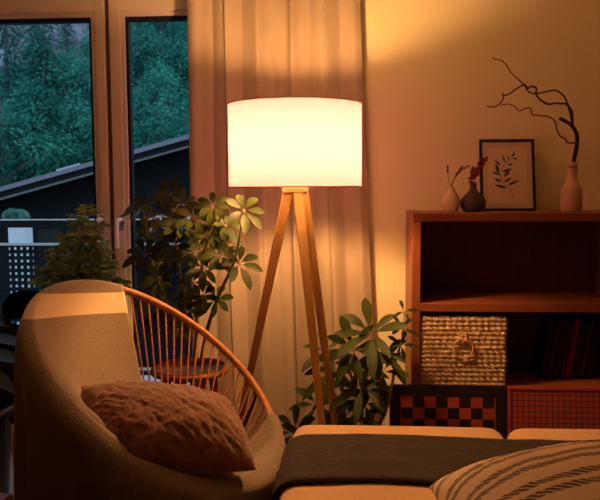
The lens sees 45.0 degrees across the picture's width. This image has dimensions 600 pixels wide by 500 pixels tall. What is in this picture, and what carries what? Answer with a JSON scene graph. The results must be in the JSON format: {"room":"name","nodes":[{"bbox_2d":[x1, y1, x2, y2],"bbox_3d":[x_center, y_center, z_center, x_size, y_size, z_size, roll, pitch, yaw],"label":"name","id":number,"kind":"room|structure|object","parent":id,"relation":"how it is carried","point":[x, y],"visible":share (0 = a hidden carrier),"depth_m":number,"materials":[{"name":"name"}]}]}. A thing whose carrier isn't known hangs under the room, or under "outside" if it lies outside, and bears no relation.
{"room":"living room","nodes":[
{"label":"living room","id":0,"kind":"room"},
{"bbox_2d":[9,447,13,499],"bbox_3d":[-0.044,1.129,0.858,4.800,0.100,4.900,0,5,4],"label":"floor","id":1,"kind":"structure","parent":0,"point":[11,484],"depth_m":2.89,"materials":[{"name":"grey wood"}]},
{"bbox_2d":[0,493,12,499],"bbox_3d":[-0.918,0.794,1.417,0.500,0.479,0.500,1,5,10],"label":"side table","id":2,"kind":"object","parent":1,"relation":"on","point":[3,496],"visible":1,"depth_m":1.58,"materials":[{"name":"brown wood"}]},
{"bbox_2d":[0,290,39,492],"bbox_3d":[-1.052,0.489,2.479,0.464,0.900,0.307,0,5,4],"label":"chair","id":3,"kind":"object","parent":1,"relation":"on","point":[15,304],"visible":0.71,"depth_m":2.47,"materials":[{"name":"black"}]},
{"bbox_2d":[26,204,133,290],"bbox_3d":[-0.827,0.369,2.746,0.434,1.090,0.357,0,5,4],"label":"plant","id":4,"kind":"object","parent":1,"relation":"on","point":[78,262],"visible":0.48,"depth_m":2.65,"materials":[{"name":"green plant"}]},
{"bbox_2d":[39,280,273,441],"bbox_3d":[-0.368,0.535,1.956,0.622,0.887,0.762,0,5,4],"label":"rattan armchair","id":5,"kind":"object","parent":1,"relation":"on","point":[226,352],"visible":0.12,"depth_m":2.23,"materials":[{"name":"orange wicker"}]},
{"bbox_2d":[13,279,285,499],"bbox_3d":[-0.384,0.478,1.884,0.680,0.759,0.724,0,5,4],"label":"throw blanket","id":6,"kind":"object","parent":5,"relation":"on","point":[74,334],"visible":0.74,"depth_m":1.68,"materials":[{"name":"beige fabric"}]},
{"bbox_2d":[80,380,255,473],"bbox_3d":[-0.317,0.420,1.735,0.395,0.201,0.266,-3,6,-26],"label":"cushion","id":7,"kind":"object","parent":6,"relation":"on","point":[182,427],"visible":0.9,"depth_m":1.67,"materials":[{"name":"brown fabric"}]},
{"bbox_2d":[150,357,228,393],"bbox_3d":[-0.377,0.660,2.518,0.270,0.524,0.270,0,5,4],"label":"wooden stool","id":8,"kind":"object","parent":1,"relation":"on","point":[184,360],"visible":0.36,"depth_m":2.45,"materials":[{"name":"orange wood"}]},
{"bbox_2d":[122,178,264,386],"bbox_3d":[-0.350,0.335,2.594,0.544,1.180,0.339,2,6,28],"label":"plant","id":9,"kind":"object","parent":1,"relation":"on","point":[206,255],"visible":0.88,"depth_m":2.52,"materials":[{"name":"green plant"}]},
{"bbox_2d":[227,96,361,424],"bbox_3d":[-0.043,0.229,2.429,0.499,1.415,0.468,0,5,4],"label":"floor lamp","id":10,"kind":"object","parent":1,"relation":"on","point":[293,144],"visible":1,"depth_m":2.23,"materials":[{"name":"white fabric"}]},
{"bbox_2d":[278,298,418,443],"bbox_3d":[0.126,0.550,2.638,0.568,0.739,0.383,-3,6,-25],"label":"plant","id":11,"kind":"object","parent":1,"relation":"on","point":[380,393],"visible":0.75,"depth_m":2.61,"materials":[{"name":"green plant"}]},
{"bbox_2d":[279,425,599,499],"bbox_3d":[0.567,0.772,1.683,1.240,0.459,0.965,0,5,4],"label":"sofa","id":12,"kind":"object","parent":1,"relation":"on","point":[318,491],"visible":0.31,"depth_m":2.01,"materials":[{"name":"beige fabric"}]},
{"bbox_2d":[279,425,502,499],"bbox_3d":[0.256,0.631,1.692,0.619,0.176,0.965,0,5,4],"label":"seat cushion","id":13,"kind":"object","parent":12,"relation":"on","point":[318,491],"depth_m":1.69,"materials":[{"name":"beige fabric"}]},
{"bbox_2d":[272,433,599,499],"bbox_3d":[0.536,0.635,1.817,1.207,0.240,0.355,0,5,4],"label":"blanket","id":14,"kind":"object","parent":12,"relation":"on","point":[421,460],"visible":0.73,"depth_m":1.83,"materials":[{"name":"grey fabric"}]},
{"bbox_2d":[430,441,599,499],"bbox_3d":[0.611,0.459,1.213,0.721,0.238,0.564,0,5,4],"label":"striped pillow","id":15,"kind":"object","parent":12,"relation":"on","point":[569,470],"visible":1,"depth_m":1.25,"materials":[{"name":"fabric"}]},
{"bbox_2d":[507,428,599,439],"bbox_3d":[0.876,0.632,1.651,0.619,0.176,0.965,0,5,4],"label":"seat cushion","id":16,"kind":"object","parent":12,"relation":"on","point":[525,433],"depth_m":2.05,"materials":[{"name":"beige fabric"}]},
{"bbox_2d":[389,384,506,438],"bbox_3d":[0.548,0.709,2.690,0.429,0.412,0.070,0,5,4],"label":"board","id":17,"kind":"object","parent":1,"relation":"on","point":[431,405],"visible":0.51,"depth_m":2.69,"materials":[{"name":"black wood"}]},
{"bbox_2d":[405,210,599,414],"bbox_3d":[0.823,0.374,2.828,0.795,1.048,0.307,0,5,4],"label":"bookcase","id":18,"kind":"object","parent":1,"relation":"on","point":[523,266],"visible":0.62,"depth_m":2.93,"materials":[{"name":"red wood"}]},
{"bbox_2d":[442,187,460,211],"bbox_3d":[0.576,-0.193,2.762,0.071,0.096,0.071,0,5,4],"label":"vase","id":19,"kind":"object","parent":18,"relation":"on","point":[451,202],"visible":0.98,"depth_m":2.74,"materials":[{"name":"beige ceramic"}]},
{"bbox_2d":[451,166,462,186],"bbox_3d":[0.596,-0.257,2.755,0.045,0.126,0.007,0,5,4],"label":"stem","id":20,"kind":"object","parent":19,"relation":"in","point":[460,168],"visible":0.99,"depth_m":2.75,"materials":[{"name":"brown plant"}]},
{"bbox_2d":[419,311,507,384],"bbox_3d":[0.616,0.365,2.827,0.330,0.271,0.295,0,5,4],"label":"storage basket","id":21,"kind":"object","parent":18,"relation":"on","point":[457,348],"visible":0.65,"depth_m":2.70,"materials":[{"name":"brown wicker"}]},
{"bbox_2d":[460,183,485,211],"bbox_3d":[0.662,-0.200,2.771,0.098,0.108,0.097,0,5,4],"label":"vase","id":22,"kind":"object","parent":18,"relation":"on","point":[472,201],"visible":1,"depth_m":2.74,"materials":[{"name":"brown ceramic"}]},
{"bbox_2d":[468,157,487,183],"bbox_3d":[0.675,-0.280,2.757,0.075,0.149,0.034,0,5,4],"label":"leaf sprig","id":23,"kind":"object","parent":22,"relation":"in","point":[474,171],"visible":0.99,"depth_m":2.75,"materials":[{"name":"red plant"}]},
{"bbox_2d":[479,139,535,210],"bbox_3d":[0.821,-0.297,2.873,0.214,0.286,0.081,0,5,5],"label":"picture frame","id":24,"kind":"object","parent":18,"relation":"on","point":[507,179],"visible":0.91,"depth_m":2.87,"materials":[{"name":"black wood"}]},
{"bbox_2d":[487,147,526,202],"bbox_3d":[0.822,-0.296,2.876,0.193,0.264,0.067,0,5,5],"label":"art print","id":25,"kind":"object","parent":24,"relation":"attached to","point":[506,166],"depth_m":2.87},
{"bbox_2d":[546,317,561,377],"bbox_3d":[0.994,0.385,2.891,0.052,0.222,0.150,0,5,4],"label":"book","id":26,"kind":"object","parent":18,"relation":"on","point":[557,331],"visible":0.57,"depth_m":2.82,"materials":[{"name":"grey paper"}]},
{"bbox_2d":[552,314,568,377],"bbox_3d":[1.019,0.381,2.889,0.055,0.230,0.150,0,5,4],"label":"book","id":27,"kind":"object","parent":18,"relation":"on","point":[565,323],"visible":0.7,"depth_m":2.82,"materials":[{"name":"black paper"}]},
{"bbox_2d":[559,326,572,377],"bbox_3d":[1.039,0.396,2.889,0.044,0.200,0.150,0,5,4],"label":"book","id":28,"kind":"object","parent":18,"relation":"on","point":[569,331],"visible":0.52,"depth_m":2.82,"materials":[{"name":"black paper"}]},
{"bbox_2d":[560,162,582,211],"bbox_3d":[1.022,-0.237,2.728,0.079,0.186,0.079,0,5,4],"label":"bottle vase","id":29,"kind":"object","parent":18,"relation":"on","point":[571,193],"visible":1,"depth_m":2.70,"materials":[{"name":"ceramic"}]},
{"bbox_2d":[487,57,578,161],"bbox_3d":[0.868,-0.483,2.706,0.347,0.482,0.108,-1,5,-5],"label":"branch","id":30,"kind":"object","parent":29,"relation":"in","point":[571,124],"visible":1,"depth_m":2.70,"materials":[{"name":"brown plant"}]},
{"bbox_2d":[564,312,581,377],"bbox_3d":[1.064,0.378,2.886,0.057,0.238,0.150,0,5,4],"label":"book","id":31,"kind":"object","parent":18,"relation":"on","point":[574,322],"visible":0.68,"depth_m":2.82,"materials":[{"name":"red paper"}]},
{"bbox_2d":[571,322,587,378],"bbox_3d":[1.089,0.389,2.885,0.053,0.215,0.150,0,5,4],"label":"book","id":32,"kind":"object","parent":18,"relation":"on","point":[583,328],"visible":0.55,"depth_m":2.81,"materials":[{"name":"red paper"}]},
{"bbox_2d":[578,316,593,378],"bbox_3d":[1.115,0.384,2.883,0.053,0.225,0.150,0,5,4],"label":"book","id":33,"kind":"object","parent":18,"relation":"on","point":[584,320],"visible":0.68,"depth_m":2.81,"materials":[{"name":"grey paper"}]},
{"bbox_2d":[584,328,599,378],"bbox_3d":[1.138,0.401,2.883,0.053,0.191,0.150,0,5,4],"label":"book","id":34,"kind":"object","parent":18,"relation":"on","point":[595,334],"visible":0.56,"depth_m":2.81,"materials":[{"name":"black paper"}]},
{"bbox_2d":[507,386,599,436],"bbox_3d":[0.980,0.710,2.662,0.428,0.410,0.070,0,5,4],"label":"board","id":35,"kind":"object","parent":1,"relation":"on","point":[539,407],"visible":0.5,"depth_m":2.67,"materials":[{"name":"red"}]},
{"bbox_2d":[1,208,30,218],"bbox_3d":[-2.692,-0.293,6.873,0.274,0.211,0.208,0,5,4],"label":"clipped shrub","id":36,"kind":"object","parent":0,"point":[10,213],"visible":0.47,"depth_m":6.83,"materials":[{"name":"green plant"}]},
{"bbox_2d":[141,375,189,384],"bbox_3d":[-1.243,0.888,3.944,5.400,0.130,1.120,0,5,4],"label":"floor","id":37,"kind":"structure","parent":0,"point":[145,376],"depth_m":4.38,"materials":[{"name":"concrete"}]},
{"bbox_2d":[0,219,191,370],"bbox_3d":[-1.221,0.300,4.343,5.210,0.970,0.081,0,5,4],"label":"balcony railing","id":38,"kind":"object","parent":37,"relation":"on","point":[4,223],"visible":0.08,"depth_m":4.33,"materials":[{"name":"black metal"}]},
{"bbox_2d":[149,216,190,230],"bbox_3d":[-0.780,-0.161,4.343,0.238,0.094,0.238,0,5,4],"label":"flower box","id":39,"kind":"object","parent":38,"relation":"hanging from","point":[155,217],"visible":0.12,"depth_m":4.32,"materials":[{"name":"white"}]},
{"bbox_2d":[360,0,599,425],"bbox_3d":[0.104,-0.348,3.081,4.800,2.450,0.200,0,5,4],"label":"wall","id":40,"kind":"structure","parent":0,"point":[431,76],"depth_m":2.92,"materials":[{"name":"beige paint"}]},
{"bbox_2d":[0,0,111,435],"bbox_3d":[-1.202,-0.133,3.115,0.779,1.920,0.123,0,5,4],"label":"window frame","id":41,"kind":"structure","parent":40,"relation":"in","point":[12,12],"depth_m":3.05,"materials":[{"name":"beige paint"}]},
{"bbox_2d":[105,0,115,276],"bbox_3d":[-0.800,-0.137,3.135,0.020,1.920,0.050,0,5,4],"label":"trim","id":42,"kind":"structure","parent":40,"relation":"attached to","point":[106,1],"depth_m":3.08,"materials":[{"name":"brown wood"}]},
{"bbox_2d":[108,0,186,363],"bbox_3d":[-0.409,-0.133,3.062,0.770,1.920,0.123,0,5,4],"label":"window frame","id":43,"kind":"structure","parent":40,"relation":"in","point":[122,13],"depth_m":3.05,"materials":[{"name":"beige paint"}]},
{"bbox_3d":[-0.057,-1.411,0.633,4.800,0.100,4.900,0,5,4],"label":"ceiling","id":44,"kind":"structure","parent":0,"visible":0},
{"bbox_2d":[187,0,376,440],"bbox_3d":[-0.067,-0.339,2.936,0.776,2.430,0.071,0,5,4],"label":"curtain","id":45,"kind":"object","parent":44,"relation":"hanging from","point":[238,49],"visible":0.58,"depth_m":2.95,"materials":[{"name":"fabric"}]},
{"label":"outside","id":46,"kind":"structure","parent":0,"visible":0},
{"bbox_3d":[-7.251,-2.706,26.701,72.000,9.857,43.400,0,5,4],"label":"ground","id":47,"kind":"structure","parent":46,"visible":0},
{"bbox_2d":[0,61,19,94],"bbox_3d":[-14.511,-6.583,34.509,2.743,5.820,3.340,-5,7,-40],"label":"broadleaf tree","id":48,"kind":"object","parent":47,"relation":"on","point":[2,61],"visible":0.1,"depth_m":34.37,"materials":[{"name":"green plant"}]},
{"bbox_2d":[0,83,27,130],"bbox_3d":[-11.753,-4.318,28.876,2.423,5.140,2.950,4,6,38],"label":"broadleaf tree","id":49,"kind":"object","parent":47,"relation":"on","point":[0,83],"visible":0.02,"depth_m":28.50,"materials":[{"name":"green plant"}]},
{"bbox_2d":[1,90,29,183],"bbox_3d":[-8.261,-0.982,18.427,2.868,6.084,3.491,4,7,40],"label":"broadleaf tree","id":50,"kind":"object","parent":47,"relation":"on","point":[7,162],"visible":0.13,"depth_m":18.49,"materials":[{"name":"green plant"}]},
{"bbox_2d":[0,25,30,79],"bbox_3d":[-16.104,-10.512,41.108,3.027,8.865,3.073,-5,7,-44],"label":"conifer tree","id":51,"kind":"object","parent":47,"relation":"on","point":[19,39],"visible":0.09,"depth_m":41.02,"materials":[{"name":"green plant"}]},
{"bbox_2d":[5,133,34,183],"bbox_3d":[-9.063,-1.193,20.221,3.449,5.514,3.321,-3,6,-25],"label":"broadleaf tree","id":52,"kind":"object","parent":47,"relation":"on","point":[5,133],"visible":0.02,"depth_m":19.64,"materials":[{"name":"green plant"}]},
{"bbox_2d":[8,228,34,323],"bbox_3d":[-2.645,1.640,7.046,0.169,3.820,0.169,0,5,4],"label":"pillar","id":53,"kind":"structure","parent":47,"relation":"on","point":[15,235],"depth_m":6.81,"materials":[{"name":"white"}]},
{"bbox_2d":[0,25,48,181],"bbox_3d":[-8.156,-3.853,20.194,3.647,10.680,3.702,0,5,4],"label":"conifer tree","id":54,"kind":"object","parent":47,"relation":"on","point":[6,91],"visible":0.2,"depth_m":20.03,"materials":[{"name":"green plant"}]},
{"bbox_2d":[1,92,47,171],"bbox_3d":[-9.762,-2.840,24.576,2.988,5.206,2.454,0,5,7],"label":"broadleaf tree","id":55,"kind":"object","parent":47,"relation":"on","point":[1,92],"visible":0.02,"depth_m":24.54,"materials":[{"name":"green plant"}]},
{"bbox_2d":[9,25,51,179],"bbox_3d":[-9.596,-5.008,26.050,2.913,8.532,2.958,-4,6,-38],"label":"conifer tree","id":56,"kind":"object","parent":47,"relation":"on","point":[27,29],"visible":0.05,"depth_m":25.94,"materials":[{"name":"green plant"}]},
{"bbox_2d":[13,77,54,125],"bbox_3d":[-10.995,-4.867,30.204,2.447,5.191,2.979,1,5,9],"label":"broadleaf tree","id":57,"kind":"object","parent":47,"relation":"on","point":[47,77],"visible":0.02,"depth_m":29.70,"materials":[{"name":"green plant"}]},
{"bbox_2d":[0,95,76,186],"bbox_3d":[-6.548,-0.422,16.212,3.764,6.560,3.092,-1,5,-7],"label":"broadleaf tree","id":58,"kind":"object","parent":47,"relation":"on","point":[5,178],"visible":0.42,"depth_m":16.12,"materials":[{"name":"green plant"}]},
{"bbox_2d":[26,24,57,124],"bbox_3d":[-11.848,-7.571,33.211,2.962,8.546,2.918,-3,6,-26],"label":"conifer tree","id":59,"kind":"object","parent":47,"relation":"on","point":[41,24],"visible":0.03,"depth_m":33.09,"materials":[{"name":"green plant"}]},
{"bbox_2d":[4,24,82,181],"bbox_3d":[-6.902,-3.003,19.800,3.142,9.062,3.094,-2,5,-20],"label":"conifer tree","id":60,"kind":"object","parent":47,"relation":"on","point":[42,38],"visible":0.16,"depth_m":19.54,"materials":[{"name":"green plant"}]},
{"bbox_2d":[31,165,55,177],"bbox_3d":[-5.716,0.294,16.855,2.837,4.710,2.947,-1,5,-10],"label":"broadleaf tree","id":61,"kind":"object","parent":47,"relation":"on","point":[52,165],"visible":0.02,"depth_m":16.90,"materials":[{"name":"green plant"}]},
{"bbox_2d":[31,78,81,131],"bbox_3d":[-7.961,-3.481,26.010,3.652,5.838,3.516,-5,7,-44],"label":"broadleaf tree","id":62,"kind":"object","parent":47,"relation":"on","point":[54,78],"visible":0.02,"depth_m":25.23,"materials":[{"name":"green plant"}]},
{"bbox_2d":[49,24,80,105],"bbox_3d":[-9.749,-6.439,30.295,2.824,8.270,2.867,-2,5,-18],"label":"conifer tree","id":63,"kind":"object","parent":47,"relation":"on","point":[66,31],"visible":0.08,"depth_m":30.17,"materials":[{"name":"green plant"}]},
{"bbox_2d":[40,49,89,114],"bbox_3d":[-10.114,-6.253,33.225,3.811,6.329,3.959,2,6,29],"label":"broadleaf tree","id":64,"kind":"object","parent":47,"relation":"on","point":[60,49],"visible":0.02,"depth_m":32.62,"materials":[{"name":"green plant"}]},
{"bbox_2d":[55,24,80,58],"bbox_3d":[-12.559,-9.611,39.443,2.737,8.017,2.779,-1,5,-4],"label":"conifer tree","id":65,"kind":"object","parent":47,"relation":"on","point":[62,36],"visible":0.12,"depth_m":39.39,"materials":[{"name":"green plant"}]},
{"bbox_2d":[5,29,136,184],"bbox_3d":[-6.191,-2.183,19.896,3.571,7.576,4.347,3,6,36],"label":"broadleaf tree","id":66,"kind":"object","parent":47,"relation":"on","point":[72,81],"visible":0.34,"depth_m":19.12,"materials":[{"name":"green plant"}]},
{"bbox_2d":[76,24,89,68],"bbox_3d":[-8.184,-7.255,30.402,3.446,9.940,3.394,2,5,22],"label":"conifer tree","id":67,"kind":"object","parent":47,"relation":"on","point":[83,24],"visible":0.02,"depth_m":30.11,"materials":[{"name":"green plant"}]},
{"bbox_2d":[34,45,136,166],"bbox_3d":[-6.053,-2.520,21.644,3.244,6.882,3.949,0,5,7],"label":"broadleaf tree","id":68,"kind":"object","parent":47,"relation":"on","point":[77,47],"visible":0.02,"depth_m":20.93,"materials":[{"name":"green plant"}]},
{"bbox_2d":[0,22,180,79],"bbox_3d":[-13.789,-16.801,48.937,56.000,15.300,5.506,0,5,4],"label":"rock cliff","id":69,"kind":"structure","parent":47,"relation":"on","point":[78,27],"depth_m":48.37,"materials":[{"name":"grey stone"}]},
{"bbox_2d":[0,134,191,374],"bbox_3d":[0.056,0.374,12.887,10.373,5.286,6.040,0,5,4],"label":"house","id":70,"kind":"structure","parent":47,"relation":"on","point":[54,195],"depth_m":10.39,"materials":[{"name":"tile"}]},
{"bbox_2d":[40,89,154,172],"bbox_3d":[-4.795,-0.821,17.742,3.514,6.125,2.887,-5,7,-43],"label":"broadleaf tree","id":71,"kind":"object","parent":47,"relation":"on","point":[89,138],"visible":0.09,"depth_m":17.34,"materials":[{"name":"green plant"}]},
{"bbox_2d":[76,22,159,76],"bbox_3d":[-7.225,-6.209,30.176,4.716,8.219,3.874,-4,6,-38],"label":"broadleaf tree","id":72,"kind":"object","parent":47,"relation":"on","point":[85,36],"visible":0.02,"depth_m":29.43,"materials":[{"name":"green plant"}]},
{"bbox_2d":[64,61,188,166],"bbox_3d":[-3.992,-1.226,18.029,3.897,6.791,3.201,-3,6,-32],"label":"broadleaf tree","id":73,"kind":"object","parent":47,"relation":"on","point":[137,107],"visible":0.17,"depth_m":17.37,"materials":[{"name":"green plant"}]},
{"bbox_2d":[78,22,187,120],"bbox_3d":[-5.253,-3.986,24.274,4.551,7.932,3.738,-2,5,-15],"label":"broadleaf tree","id":74,"kind":"object","parent":47,"relation":"on","point":[135,59],"visible":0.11,"depth_m":23.36,"materials":[{"name":"green plant"}]},
{"bbox_2d":[86,91,188,159],"bbox_3d":[-3.164,-0.347,16.298,3.564,6.210,2.927,0,5,8],"label":"broadleaf tree","id":75,"kind":"object","parent":47,"relation":"on","point":[139,140],"visible":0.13,"depth_m":15.47,"materials":[{"name":"green plant"}]},
{"bbox_2d":[133,22,170,42],"bbox_3d":[-8.566,-9.601,39.424,3.885,8.242,4.729,1,5,14],"label":"broadleaf tree","id":76,"kind":"object","parent":47,"relation":"on","point":[164,24],"visible":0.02,"depth_m":38.15,"materials":[{"name":"green plant"}]},
{"bbox_2d":[131,22,188,124],"bbox_3d":[-4.513,-3.955,24.307,4.476,7.800,3.676,-2,5,-22],"label":"broadleaf tree","id":77,"kind":"object","parent":47,"relation":"on","point":[160,40],"visible":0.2,"depth_m":23.42,"materials":[{"name":"green plant"}]},
{"bbox_2d":[141,22,178,81],"bbox_3d":[-5.626,-7.061,29.396,3.471,10.166,3.524,-2,5,-22],"label":"conifer tree","id":78,"kind":"object","parent":47,"relation":"on","point":[147,22],"visible":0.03,"depth_m":29.29,"materials":[{"name":"green plant"}]},
{"bbox_2d":[134,56,188,140],"bbox_3d":[-3.611,-2.176,20.662,3.833,6.680,3.148,0,5,0],"label":"broadleaf tree","id":79,"kind":"object","parent":47,"relation":"on","point":[183,91],"visible":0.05,"depth_m":20.51,"materials":[{"name":"green plant"}]},
{"bbox_2d":[144,22,181,56],"bbox_3d":[-6.680,-9.809,39.730,4.782,8.333,3.928,3,6,30],"label":"broadleaf tree","id":80,"kind":"object","parent":47,"relation":"on","point":[158,22],"visible":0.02,"depth_m":38.82,"materials":[{"name":"green plant"}]},
{"bbox_2d":[141,30,187,109],"bbox_3d":[-3.688,-4.122,25.340,4.137,7.210,3.398,1,5,17],"label":"broadleaf tree","id":81,"kind":"object","parent":47,"relation":"on","point":[179,34],"visible":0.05,"depth_m":24.80,"materials":[{"name":"green plant"}]},
{"bbox_2d":[143,21,187,87],"bbox_3d":[-4.591,-5.902,29.742,4.478,7.805,3.679,2,6,29],"label":"broadleaf tree","id":82,"kind":"object","parent":47,"relation":"on","point":[173,27],"visible":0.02,"depth_m":28.74,"materials":[{"name":"green plant"}]},
{"bbox_2d":[148,109,188,142],"bbox_3d":[-2.339,-0.862,17.651,3.542,6.173,2.910,-3,6,-25],"label":"broadleaf tree","id":83,"kind":"object","parent":47,"relation":"on","point":[186,118],"visible":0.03,"depth_m":16.79,"materials":[{"name":"green plant"}]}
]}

